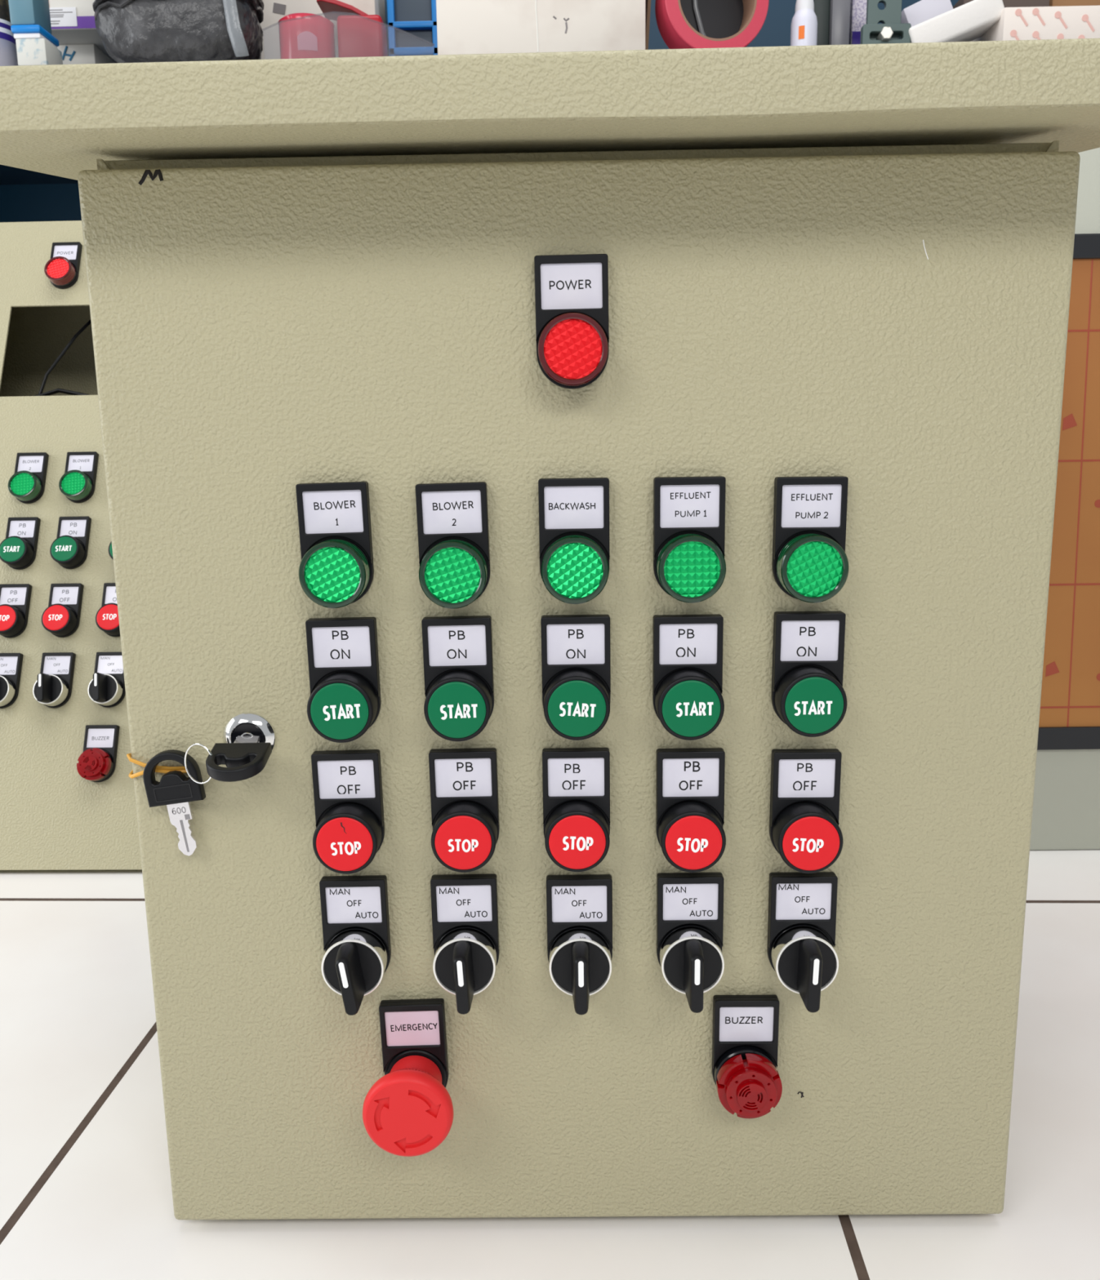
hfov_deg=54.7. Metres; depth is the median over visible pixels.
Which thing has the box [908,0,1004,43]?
foam slab
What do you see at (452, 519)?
light
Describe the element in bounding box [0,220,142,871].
control panel
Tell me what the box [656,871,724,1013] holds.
switch
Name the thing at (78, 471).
light
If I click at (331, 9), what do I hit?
lid
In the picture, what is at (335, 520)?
light
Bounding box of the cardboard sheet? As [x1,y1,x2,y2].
[645,0,650,49]
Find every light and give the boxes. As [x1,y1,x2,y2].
[8,452,48,503]
[44,241,82,288]
[58,451,98,502]
[295,481,373,608]
[414,481,490,608]
[533,253,608,388]
[537,477,609,604]
[653,475,725,603]
[771,475,848,603]
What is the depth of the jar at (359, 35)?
1.40 m
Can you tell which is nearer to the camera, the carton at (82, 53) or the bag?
the bag
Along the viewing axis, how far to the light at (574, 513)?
0.44 m
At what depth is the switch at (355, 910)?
0.48 m
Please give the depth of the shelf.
1.38 m
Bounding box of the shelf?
[0,0,911,185]
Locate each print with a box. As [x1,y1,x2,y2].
[798,25,804,39]
[1009,8,1093,39]
[1040,259,1099,726]
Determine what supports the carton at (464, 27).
on the shelf
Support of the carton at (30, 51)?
on the shelf
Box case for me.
[813,0,830,45]
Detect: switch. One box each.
[0,653,23,708]
[32,652,75,708]
[88,652,125,707]
[319,875,391,1015]
[430,873,498,1014]
[546,874,612,1014]
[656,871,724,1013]
[766,871,838,1013]
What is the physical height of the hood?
0.068 m
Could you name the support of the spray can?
on the shelf
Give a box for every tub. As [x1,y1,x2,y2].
[8,0,58,48]
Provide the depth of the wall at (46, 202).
1.72 m
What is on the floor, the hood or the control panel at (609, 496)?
the control panel at (609, 496)
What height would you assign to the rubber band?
0.011 m
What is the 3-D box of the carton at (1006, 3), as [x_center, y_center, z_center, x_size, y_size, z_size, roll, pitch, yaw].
[0.635,-0.849,1.532,0.119,0.116,0.100,-1,11,1]
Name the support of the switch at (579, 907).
attached to the control panel at (609, 496)
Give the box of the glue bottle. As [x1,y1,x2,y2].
[790,0,817,45]
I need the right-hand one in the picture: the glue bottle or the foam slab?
the foam slab
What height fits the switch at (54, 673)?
0.049 m
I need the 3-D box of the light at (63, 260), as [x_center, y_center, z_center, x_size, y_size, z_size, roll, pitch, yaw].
[-0.502,-0.387,1.096,0.030,0.049,0.036,-1,11,1]
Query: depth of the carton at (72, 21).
1.48 m
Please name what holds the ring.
attached to the key at (244, 758)
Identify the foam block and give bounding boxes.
[900,0,952,26]
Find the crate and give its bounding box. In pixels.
[386,0,437,56]
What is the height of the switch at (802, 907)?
0.052 m
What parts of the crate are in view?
post, rail, rail, post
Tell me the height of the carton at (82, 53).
0.091 m
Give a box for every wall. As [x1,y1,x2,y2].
[0,0,958,222]
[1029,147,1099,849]
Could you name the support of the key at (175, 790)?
hanging from the ring
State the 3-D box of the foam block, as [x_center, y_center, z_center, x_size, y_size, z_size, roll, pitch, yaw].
[0.515,-0.849,1.457,0.074,0.066,0.040,-1,11,1]
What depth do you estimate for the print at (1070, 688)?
0.91 m
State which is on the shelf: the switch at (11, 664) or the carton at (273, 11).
the carton at (273, 11)
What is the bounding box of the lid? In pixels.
[316,0,367,21]
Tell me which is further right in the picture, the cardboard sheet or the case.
the case
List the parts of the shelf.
steel bracket, foot plate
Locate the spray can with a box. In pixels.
[0,0,17,66]
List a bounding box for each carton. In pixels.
[15,38,62,65]
[48,0,116,62]
[57,44,115,64]
[259,0,385,59]
[435,0,645,54]
[952,0,1048,8]
[970,5,1099,41]
[1048,0,1099,6]
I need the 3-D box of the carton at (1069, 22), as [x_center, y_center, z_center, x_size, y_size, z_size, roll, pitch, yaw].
[0.687,-0.791,1.415,0.214,0.056,0.121,-1,11,1]
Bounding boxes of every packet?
[828,0,850,44]
[848,0,866,44]
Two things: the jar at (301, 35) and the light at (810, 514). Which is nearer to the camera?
the light at (810, 514)
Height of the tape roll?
0.138 m
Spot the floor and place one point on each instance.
(86, 1192)
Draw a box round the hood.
[0,38,1099,180]
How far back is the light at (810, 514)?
0.44 m
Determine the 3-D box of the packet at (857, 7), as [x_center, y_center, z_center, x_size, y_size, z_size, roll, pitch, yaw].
[0.426,-0.840,1.464,0.026,0.131,0.021,-1,11,1]
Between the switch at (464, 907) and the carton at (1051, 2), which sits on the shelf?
the carton at (1051, 2)
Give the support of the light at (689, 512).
on the control panel at (609, 496)
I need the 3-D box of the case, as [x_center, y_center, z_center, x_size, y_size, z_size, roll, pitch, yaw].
[0.370,-0.843,1.490,0.023,0.128,0.090,-1,11,1]
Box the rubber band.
[126,753,186,778]
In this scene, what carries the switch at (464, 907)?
attached to the control panel at (609, 496)
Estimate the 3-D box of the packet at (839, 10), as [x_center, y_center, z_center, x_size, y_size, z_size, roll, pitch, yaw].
[0.393,-0.832,1.446,0.026,0.124,0.020,-1,11,1]
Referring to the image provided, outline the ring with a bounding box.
[184,742,212,783]
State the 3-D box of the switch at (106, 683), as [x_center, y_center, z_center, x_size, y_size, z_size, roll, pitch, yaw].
[-0.408,0.039,0.975,0.030,0.049,0.050,-1,11,1]
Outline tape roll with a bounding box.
[654,0,768,48]
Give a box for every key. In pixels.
[142,749,205,856]
[205,735,271,782]
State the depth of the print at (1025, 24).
1.36 m
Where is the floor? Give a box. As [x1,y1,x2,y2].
[0,848,1099,1279]
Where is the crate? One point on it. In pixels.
(411, 24)
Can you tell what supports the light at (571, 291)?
attached to the control panel at (609, 496)
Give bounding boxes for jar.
[278,13,335,58]
[336,14,387,57]
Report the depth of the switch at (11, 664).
0.99 m
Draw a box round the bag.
[92,0,263,62]
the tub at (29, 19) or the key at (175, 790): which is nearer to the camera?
the key at (175, 790)
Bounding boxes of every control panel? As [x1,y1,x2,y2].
[0,38,1099,1219]
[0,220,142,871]
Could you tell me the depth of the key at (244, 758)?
0.44 m
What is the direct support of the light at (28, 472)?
attached to the control panel at (68, 797)

